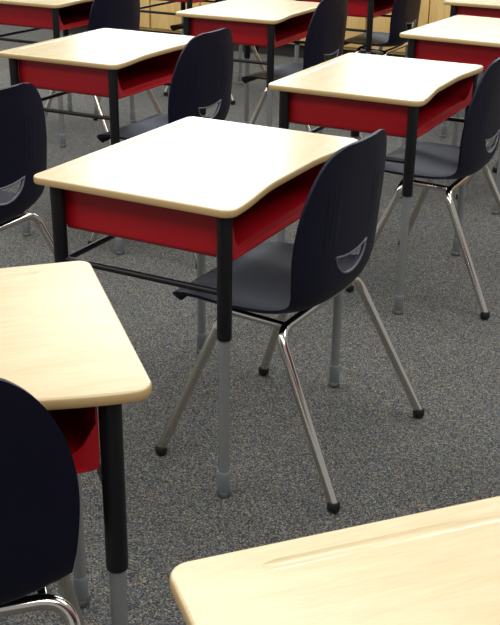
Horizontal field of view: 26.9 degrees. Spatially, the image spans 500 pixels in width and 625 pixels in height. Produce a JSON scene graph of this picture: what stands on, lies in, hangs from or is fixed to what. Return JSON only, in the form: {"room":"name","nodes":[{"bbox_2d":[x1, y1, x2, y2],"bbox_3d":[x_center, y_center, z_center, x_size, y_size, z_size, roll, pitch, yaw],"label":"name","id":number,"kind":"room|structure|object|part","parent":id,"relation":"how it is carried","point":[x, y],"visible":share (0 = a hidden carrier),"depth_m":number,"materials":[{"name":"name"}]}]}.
{"room":"classroom","nodes":[
{"label":"classroom","id":0,"kind":"room"},
{"bbox_2d":[0,24,499,624],"bbox_3d":[-0.536,-0.265,3.660,10.000,0.050,9.900,13,26,25],"label":"floor","id":1,"kind":"structure","parent":0,"point":[384,462],"depth_m":2.55,"materials":[{"name":"carpet"}]},
{"bbox_2d":[0,83,53,254],"bbox_3d":[-0.692,-0.220,2.606,0.446,0.704,0.481,13,26,25],"label":"chair","id":2,"kind":"object","parent":1,"relation":"on","point":[23,133],"visible":0.94,"depth_m":2.54,"materials":[{"name":"black plastic"}]},
{"bbox_3d":[-0.745,-0.246,2.625,0.321,0.067,0.388,13,26,25],"label":"seat","id":3,"kind":"part","parent":2,"relation":"part of","materials":[{"name":"black plastic"}]},
{"bbox_3d":[-0.547,-0.094,2.752,0.293,0.338,0.116,-11,26,-25],"label":"leg","id":4,"kind":"part","parent":2,"relation":"part of","materials":[{"name":"silver metal"}]},
{"bbox_2d":[0,378,85,624],"bbox_3d":[-0.417,0.346,1.312,0.481,0.704,0.446,-6,24,-15],"label":"chair","id":5,"kind":"object","parent":1,"relation":"on","point":[40,498],"visible":1,"depth_m":1.20,"materials":[{"name":"black plastic"}]},
{"bbox_3d":[-0.434,0.308,1.359,0.388,0.067,0.321,-6,24,-15],"label":"seat","id":6,"kind":"part","parent":5,"relation":"part of","materials":[{"name":"black plastic"}]},
{"bbox_3d":[-0.257,0.525,1.338,0.293,0.338,0.116,9,25,17],"label":"leg","id":7,"kind":"part","parent":5,"relation":"part of","materials":[{"name":"silver metal"}]},
{"bbox_3d":[-0.278,0.334,1.371,0.017,0.022,0.136,-6,24,-15],"label":"seat rail","id":8,"kind":"part","parent":5,"relation":"part of","materials":[{"name":"silver metal"}]},
{"bbox_3d":[-0.323,0.443,1.515,0.096,0.343,0.273,22,31,40],"label":"leg","id":9,"kind":"part","parent":5,"relation":"part of","materials":[{"name":"silver metal"}]},
{"bbox_2d":[0,0,135,146],"bbox_3d":[-0.880,-1.165,4.878,0.455,0.620,0.612,13,26,25],"label":"school desk","id":10,"kind":"object","parent":1,"relation":"on","point":[57,16],"visible":0.74,"depth_m":4.59,"materials":[{"name":"red wood"}]},
{"bbox_3d":[-0.833,-1.184,4.499,0.029,0.251,0.029,13,26,25],"label":"leg","id":11,"kind":"part","parent":10,"relation":"part of","materials":[{"name":"black metal"}]},
{"bbox_3d":[-0.907,-1.452,5.114,0.029,0.251,0.029,13,26,25],"label":"leg","id":12,"kind":"part","parent":10,"relation":"part of","materials":[{"name":"black metal"}]},
{"bbox_2d":[0,261,151,624],"bbox_3d":[-0.482,0.322,1.470,0.624,0.620,0.455,-7,25,-17],"label":"school desk","id":13,"kind":"object","parent":1,"relation":"on","point":[63,341],"visible":0.92,"depth_m":1.34,"materials":[{"name":"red wood"}]},
{"bbox_3d":[-0.170,0.215,1.305,0.029,0.251,0.029,-7,25,-17],"label":"leg","id":14,"kind":"part","parent":13,"relation":"part of","materials":[{"name":"black metal"}]},
{"bbox_2d":[0,28,205,254],"bbox_3d":[-0.476,-0.613,3.621,0.455,0.620,0.612,12,26,24],"label":"school desk","id":15,"kind":"object","parent":1,"relation":"on","point":[114,64],"visible":0.67,"depth_m":3.36,"materials":[{"name":"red wood"}]},
{"bbox_3d":[-0.761,-0.704,3.399,0.029,0.251,0.029,12,26,24],"label":"leg","id":16,"kind":"part","parent":15,"relation":"part of","materials":[{"name":"black metal"}]},
{"bbox_3d":[-0.422,-0.632,3.243,0.029,0.251,0.029,12,26,24],"label":"leg","id":17,"kind":"part","parent":15,"relation":"part of","materials":[{"name":"black metal"}]},
{"bbox_3d":[-0.170,-0.827,3.701,0.029,0.251,0.029,12,26,24],"label":"leg","id":18,"kind":"part","parent":15,"relation":"part of","materials":[{"name":"black metal"}]},
{"bbox_2d":[44,0,161,145],"bbox_3d":[-0.681,-1.155,4.755,0.446,0.704,0.481,13,26,25],"label":"chair","id":19,"kind":"object","parent":1,"relation":"on","point":[113,14],"visible":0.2,"depth_m":4.60,"materials":[{"name":"black plastic"}]},
{"bbox_3d":[-0.847,-0.977,4.762,0.273,0.343,0.096,-14,28,-30],"label":"leg","id":20,"kind":"part","parent":19,"relation":"part of","materials":[{"name":"silver metal"}]},
{"bbox_3d":[-0.722,-1.069,4.980,0.096,0.343,0.273,0,24,-1],"label":"leg","id":21,"kind":"part","parent":19,"relation":"part of","materials":[{"name":"silver metal"}]},
{"bbox_3d":[-0.625,-0.931,4.673,0.179,0.338,0.237,13,26,25],"label":"leg","id":22,"kind":"part","parent":19,"relation":"part of","materials":[{"name":"silver metal"}]},
{"bbox_3d":[-0.586,-1.307,4.635,0.066,0.328,0.398,13,26,25],"label":"backrest","id":23,"kind":"part","parent":19,"relation":"part of","materials":[{"name":"black plastic"}]},
{"bbox_3d":[-0.536,-1.029,4.901,0.293,0.338,0.116,-11,26,-25],"label":"leg","id":24,"kind":"part","parent":19,"relation":"part of","materials":[{"name":"silver metal"}]},
{"bbox_2d":[69,0,156,33],"bbox_3d":[-0.926,-2.439,7.479,0.796,0.880,0.555,13,26,25],"label":"storage cabinet","id":25,"kind":"object","parent":1,"relation":"on","point":[145,18],"visible":0.2,"depth_m":7.25,"materials":[{"name":"brown wood"}]},
{"bbox_3d":[-0.860,-2.361,7.188,0.388,0.750,0.020,13,26,25],"label":"door","id":26,"kind":"part","parent":25,"relation":"part of","materials":[{"name":"brown wood"}]},
{"bbox_2d":[88,28,233,267],"bbox_3d":[-0.233,-0.581,3.449,0.446,0.704,0.481,13,26,25],"label":"chair","id":27,"kind":"object","parent":1,"relation":"on","point":[202,76],"visible":0.67,"depth_m":3.29,"materials":[{"name":"black plastic"}]},
{"bbox_3d":[-0.399,-0.402,3.456,0.273,0.343,0.096,-14,28,-30],"label":"leg","id":28,"kind":"part","parent":27,"relation":"part of","materials":[{"name":"silver metal"}]},
{"bbox_3d":[-0.286,-0.607,3.468,0.321,0.067,0.388,13,26,25],"label":"seat","id":29,"kind":"part","parent":27,"relation":"part of","materials":[{"name":"black plastic"}]},
{"bbox_3d":[-0.139,-0.733,3.329,0.066,0.328,0.398,13,26,25],"label":"backrest","id":30,"kind":"part","parent":27,"relation":"part of","materials":[{"name":"black plastic"}]},
{"bbox_2d":[140,0,242,83],"bbox_3d":[-0.359,-1.550,5.780,0.455,0.620,0.612,13,26,25],"label":"school desk","id":31,"kind":"object","parent":1,"relation":"on","point":[183,2],"visible":0.29,"depth_m":5.79,"materials":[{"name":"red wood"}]},
{"bbox_3d":[-0.386,-1.837,6.016,0.029,0.251,0.029,13,26,25],"label":"leg","id":32,"kind":"part","parent":31,"relation":"part of","materials":[{"name":"black metal"}]},
{"bbox_3d":[-0.312,-1.569,5.401,0.029,0.251,0.029,13,26,25],"label":"leg","id":33,"kind":"part","parent":31,"relation":"part of","materials":[{"name":"black metal"}]},
{"bbox_2d":[34,117,357,497],"bbox_3d":[-0.095,-0.046,2.329,0.455,0.620,0.612,13,26,25],"label":"school desk","id":34,"kind":"object","parent":1,"relation":"on","point":[221,189],"visible":0.86,"depth_m":2.08,"materials":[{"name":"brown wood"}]},
{"bbox_3d":[-0.383,-0.139,2.112,0.029,0.251,0.029,13,26,25],"label":"leg","id":35,"kind":"part","parent":34,"relation":"part of","materials":[{"name":"black metal"}]},
{"bbox_3d":[-0.047,-0.064,1.950,0.029,0.251,0.029,13,26,25],"label":"leg","id":36,"kind":"part","parent":34,"relation":"part of","materials":[{"name":"black metal"}]},
{"bbox_2d":[151,0,257,52],"bbox_3d":[-0.220,-2.281,7.139,0.796,0.880,0.555,13,26,25],"label":"storage cabinet","id":37,"kind":"object","parent":1,"relation":"on","point":[161,23],"visible":0.22,"depth_m":7.15,"materials":[{"name":"brown wood"}]},
{"bbox_3d":[-0.503,-2.281,7.016,0.388,0.750,0.020,13,26,25],"label":"door","id":38,"kind":"part","parent":37,"relation":"part of","materials":[{"name":"brown wood"}]},
{"bbox_3d":[-0.154,-2.203,6.847,0.388,0.750,0.020,13,26,25],"label":"door","id":39,"kind":"part","parent":37,"relation":"part of","materials":[{"name":"brown wood"}]},
{"bbox_2d":[163,0,265,104],"bbox_3d":[-0.164,-1.545,5.669,0.446,0.704,0.481,13,26,25],"label":"chair","id":40,"kind":"object","parent":1,"relation":"on","point":[177,26],"visible":0.13,"depth_m":5.69,"materials":[{"name":"black plastic"}]},
{"bbox_3d":[-0.218,-1.571,5.689,0.321,0.067,0.388,13,26,25],"label":"seat","id":41,"kind":"part","parent":40,"relation":"part of","materials":[{"name":"black plastic"}]},
{"bbox_3d":[-0.019,-1.419,5.815,0.293,0.338,0.116,-11,26,-25],"label":"leg","id":42,"kind":"part","parent":40,"relation":"part of","materials":[{"name":"silver metal"}]},
{"bbox_2d":[176,0,326,133],"bbox_3d":[0.025,-1.003,4.533,0.455,0.620,0.612,12,26,24],"label":"school desk","id":43,"kind":"object","parent":1,"relation":"on","point":[271,24],"visible":0.59,"depth_m":4.26,"materials":[{"name":"red wood"}]},
{"bbox_3d":[-0.259,-1.093,4.308,0.029,0.251,0.029,12,26,24],"label":"leg","id":44,"kind":"part","parent":43,"relation":"part of","materials":[{"name":"black metal"}]},
{"bbox_3d":[-0.012,-1.289,4.769,0.029,0.251,0.029,12,26,24],"label":"leg","id":45,"kind":"part","parent":43,"relation":"part of","materials":[{"name":"black metal"}]},
{"bbox_3d":[0.082,-1.022,4.156,0.029,0.251,0.029,12,26,24],"label":"leg","id":46,"kind":"part","parent":43,"relation":"part of","materials":[{"name":"black metal"}]},
{"bbox_2d":[155,129,424,512],"bbox_3d":[0.105,-0.045,2.229,0.446,0.704,0.481,14,27,27],"label":"chair","id":47,"kind":"object","parent":1,"relation":"on","point":[339,215],"visible":0.93,"depth_m":2.10,"materials":[{"name":"black plastic"}]},
{"bbox_3d":[-0.064,0.131,2.242,0.273,0.343,0.096,-13,27,-28],"label":"leg","id":48,"kind":"part","parent":47,"relation":"part of","materials":[{"name":"silver metal"}]},
{"bbox_3d":[0.014,0.011,2.122,0.136,0.022,0.017,14,27,27],"label":"seat rail","id":49,"kind":"part","parent":47,"relation":"part of","materials":[{"name":"silver metal"}]},
{"bbox_3d":[0.053,-0.072,2.250,0.321,0.067,0.388,14,27,27],"label":"seat","id":50,"kind":"part","parent":47,"relation":"part of","materials":[{"name":"black plastic"}]},
{"bbox_3d":[0.071,0.040,2.455,0.096,0.343,0.273,1,24,1],"label":"leg","id":51,"kind":"part","parent":47,"relation":"part of","materials":[{"name":"silver metal"}]},
{"bbox_3d":[0.110,0.180,2.142,0.116,0.338,0.293,-1,24,-5],"label":"leg","id":52,"kind":"part","parent":47,"relation":"part of","materials":[{"name":"silver metal"}]},
{"bbox_3d":[0.198,-0.196,2.106,0.066,0.328,0.398,14,27,27],"label":"backrest","id":53,"kind":"part","parent":47,"relation":"part of","materials":[{"name":"black plastic"}]},
{"bbox_3d":[0.254,0.083,2.369,0.293,0.338,0.116,-10,26,-23],"label":"leg","id":54,"kind":"part","parent":47,"relation":"part of","materials":[{"name":"silver metal"}]},
{"bbox_2d":[241,0,362,139],"bbox_3d":[0.230,-0.978,4.378,0.446,0.704,0.481,13,26,25],"label":"chair","id":55,"kind":"object","parent":1,"relation":"on","point":[326,31],"visible":0.61,"depth_m":4.22,"materials":[{"name":"black plastic"}]},
{"bbox_3d":[0.064,-0.800,4.385,0.273,0.343,0.096,-14,28,-30],"label":"leg","id":56,"kind":"part","parent":55,"relation":"part of","materials":[{"name":"silver metal"}]},
{"bbox_3d":[0.177,-1.005,4.398,0.321,0.067,0.388,13,26,25],"label":"seat","id":57,"kind":"part","parent":55,"relation":"part of","materials":[{"name":"black plastic"}]},
{"bbox_3d":[0.241,-0.753,4.292,0.116,0.338,0.293,-2,24,-7],"label":"leg","id":58,"kind":"part","parent":55,"relation":"part of","materials":[{"name":"silver metal"}]},
{"bbox_3d":[0.325,-1.131,4.258,0.066,0.328,0.398,13,26,25],"label":"backrest","id":59,"kind":"part","parent":55,"relation":"part of","materials":[{"name":"black plastic"}]},
{"bbox_2d":[258,0,366,60],"bbox_3d":[0.486,-2.123,6.798,0.796,0.880,0.555,13,26,25],"label":"storage cabinet","id":60,"kind":"object","parent":1,"relation":"on","point":[288,49],"visible":0.02,"depth_m":6.68,"materials":[{"name":"brown wood"}]},
{"bbox_3d":[0.553,-2.045,6.507,0.388,0.750,0.020,13,26,25],"label":"door","id":61,"kind":"part","parent":60,"relation":"part of","materials":[{"name":"brown wood"}]},
{"bbox_2d":[170,496,499,624],"bbox_3d":[0.284,0.556,0.956,0.612,0.620,0.455,-8,25,-19],"label":"school desk","id":62,"kind":"object","parent":1,"relation":"on","point":[441,566],"visible":1,"depth_m":0.92,"materials":[{"name":"beige wood"}]},
{"bbox_2d":[294,0,411,62],"bbox_3d":[0.524,-1.353,5.354,0.455,0.620,0.612,13,26,25],"label":"school desk","id":63,"kind":"object","parent":1,"relation":"on","point":[369,9],"visible":0.26,"depth_m":5.01,"materials":[{"name":"red metal"}]},
{"bbox_3d":[0.571,-1.371,4.975,0.029,0.251,0.029,13,26,25],"label":"leg","id":64,"kind":"part","parent":63,"relation":"part of","materials":[{"name":"black metal"}]},
{"bbox_2d":[268,53,482,314],"bbox_3d":[0.382,-0.418,3.200,0.455,0.620,0.612,12,26,25],"label":"school desk","id":65,"kind":"object","parent":1,"relation":"on","point":[407,98],"visible":0.73,"depth_m":2.94,"materials":[{"name":"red wood"}]},
{"bbox_3d":[0.096,-0.510,2.980,0.029,0.251,0.029,12,26,25],"label":"leg","id":66,"kind":"part","parent":65,"relation":"part of","materials":[{"name":"black metal"}]},
{"bbox_3d":[0.352,-0.705,3.436,0.029,0.251,0.029,12,26,25],"label":"leg","id":67,"kind":"part","parent":65,"relation":"part of","materials":[{"name":"black metal"}]},
{"bbox_3d":[0.434,-0.436,2.822,0.029,0.251,0.029,12,26,25],"label":"leg","id":68,"kind":"part","parent":65,"relation":"part of","materials":[{"name":"black metal"}]},
{"bbox_3d":[0.690,-0.631,3.278,0.029,0.251,0.029,12,26,25],"label":"leg","id":69,"kind":"part","parent":65,"relation":"part of","materials":[{"name":"black metal"}]},
{"bbox_2d":[344,0,420,55],"bbox_3d":[0.687,-1.341,5.227,0.446,0.704,0.481,13,26,25],"label":"chair","id":70,"kind":"object","parent":1,"relation":"on","point":[404,12],"visible":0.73,"depth_m":5.09,"materials":[{"name":"black plastic"}]},
{"bbox_3d":[0.521,-1.163,5.235,0.273,0.343,0.096,-14,28,-30],"label":"leg","id":71,"kind":"part","parent":70,"relation":"part of","materials":[{"name":"silver metal"}]},
{"bbox_3d":[0.601,-1.283,5.117,0.136,0.022,0.017,13,26,25],"label":"seat rail","id":72,"kind":"part","parent":70,"relation":"part of","materials":[{"name":"silver metal"}]},
{"bbox_3d":[0.634,-1.368,5.247,0.321,0.067,0.388,13,26,25],"label":"seat","id":73,"kind":"part","parent":70,"relation":"part of","materials":[{"name":"black plastic"}]},
{"bbox_3d":[0.698,-1.116,5.141,0.116,0.338,0.293,-2,24,-7],"label":"leg","id":74,"kind":"part","parent":70,"relation":"part of","materials":[{"name":"silver metal"}]},
{"bbox_3d":[0.832,-1.215,5.373,0.293,0.338,0.116,-11,26,-25],"label":"leg","id":75,"kind":"part","parent":70,"relation":"part of","materials":[{"name":"silver metal"}]},
{"bbox_3d":[0.782,-1.494,5.108,0.066,0.328,0.398,13,26,25],"label":"backrest","id":76,"kind":"part","parent":70,"relation":"part of","materials":[{"name":"black plastic"}]},
{"bbox_2d":[345,58,499,319],"bbox_3d":[0.597,-0.425,3.116,0.446,0.704,0.481,13,26,25],"label":"chair","id":77,"kind":"object","parent":1,"relation":"on","point":[433,160],"visible":0.75,"depth_m":2.97,"materials":[{"name":"black plastic"}]},
{"bbox_3d":[0.430,-0.246,3.124,0.273,0.343,0.096,-14,28,-30],"label":"leg","id":78,"kind":"part","parent":77,"relation":"part of","materials":[{"name":"silver metal"}]},
{"bbox_3d":[0.556,-0.339,3.341,0.096,0.343,0.273,0,24,-1],"label":"leg","id":79,"kind":"part","parent":77,"relation":"part of","materials":[{"name":"silver metal"}]},
{"bbox_3d":[0.510,-0.366,3.006,0.136,0.022,0.017,13,26,25],"label":"seat rail","id":80,"kind":"part","parent":77,"relation":"part of","materials":[{"name":"silver metal"}]},
{"bbox_3d":[0.543,-0.451,3.136,0.321,0.067,0.388,13,26,25],"label":"seat","id":81,"kind":"part","parent":77,"relation":"part of","materials":[{"name":"black plastic"}]},
{"bbox_3d":[0.608,-0.199,3.030,0.116,0.338,0.293,-2,24,-7],"label":"leg","id":82,"kind":"part","parent":77,"relation":"part of","materials":[{"name":"silver metal"}]},
{"bbox_3d":[0.691,-0.577,2.997,0.066,0.328,0.398,13,26,25],"label":"backrest","id":83,"kind":"part","parent":77,"relation":"part of","materials":[{"name":"black plastic"}]},
{"bbox_3d":[0.742,-0.298,3.262,0.293,0.338,0.116,-11,26,-25],"label":"leg","id":84,"kind":"part","parent":77,"relation":"part of","materials":[{"name":"silver metal"}]},
{"bbox_2d":[371,0,483,75],"bbox_3d":[1.193,-1.965,6.457,0.796,0.880,0.555,13,26,25],"label":"storage cabinet","id":85,"kind":"object","parent":1,"relation":"on","point":[431,11],"visible":0.04,"depth_m":6.32,"materials":[{"name":"brown wood"}]},
{"bbox_3d":[0.909,-1.965,6.335,0.388,0.750,0.020,13,26,25],"label":"door","id":86,"kind":"part","parent":85,"relation":"part of","materials":[{"name":"brown wood"}]},
{"bbox_3d":[1.259,-1.887,6.166,0.388,0.750,0.020,13,26,25],"label":"door","id":87,"kind":"part","parent":85,"relation":"part of","materials":[{"name":"brown wood"}]},
{"bbox_2d":[398,15,499,213],"bbox_3d":[0.887,-0.789,4.068,0.455,0.620,0.612,14,27,28],"label":"school desk","id":88,"kind":"object","parent":1,"relation":"on","point":[465,39],"visible":0.69,"depth_m":3.81,"materials":[{"name":"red wood"}]},
{"bbox_3d":[0.591,-0.888,3.865,0.029,0.251,0.029,14,27,28],"label":"leg","id":89,"kind":"part","parent":88,"relation":"part of","materials":[{"name":"black metal"}]},
{"bbox_2d":[440,0,499,136],"bbox_3d":[1.207,-1.177,4.973,0.455,0.620,0.612,13,26,25],"label":"school desk","id":90,"kind":"object","parent":1,"relation":"on","point":[481,8],"visible":0.48,"depth_m":4.69,"materials":[{"name":"red wood"}]},
{"bbox_3d":[0.918,-1.271,4.756,0.029,0.251,0.029,13,26,25],"label":"leg","id":91,"kind":"part","parent":90,"relation":"part of","materials":[{"name":"black metal"}]},
{"bbox_2d":[456,138,498,199],"bbox_3d":[1.105,-0.792,3.977,0.446,0.704,0.481,13,27,27],"label":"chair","id":92,"kind":"object","parent":1,"relation":"on","point":[494,169],"visible":0.07,"depth_m":4.00,"materials":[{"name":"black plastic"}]},
{"bbox_3d":[0.937,-0.615,3.989,0.273,0.343,0.096,-13,27,-29],"label":"leg","id":93,"kind":"part","parent":92,"relation":"part of","materials":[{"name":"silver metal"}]}
]}

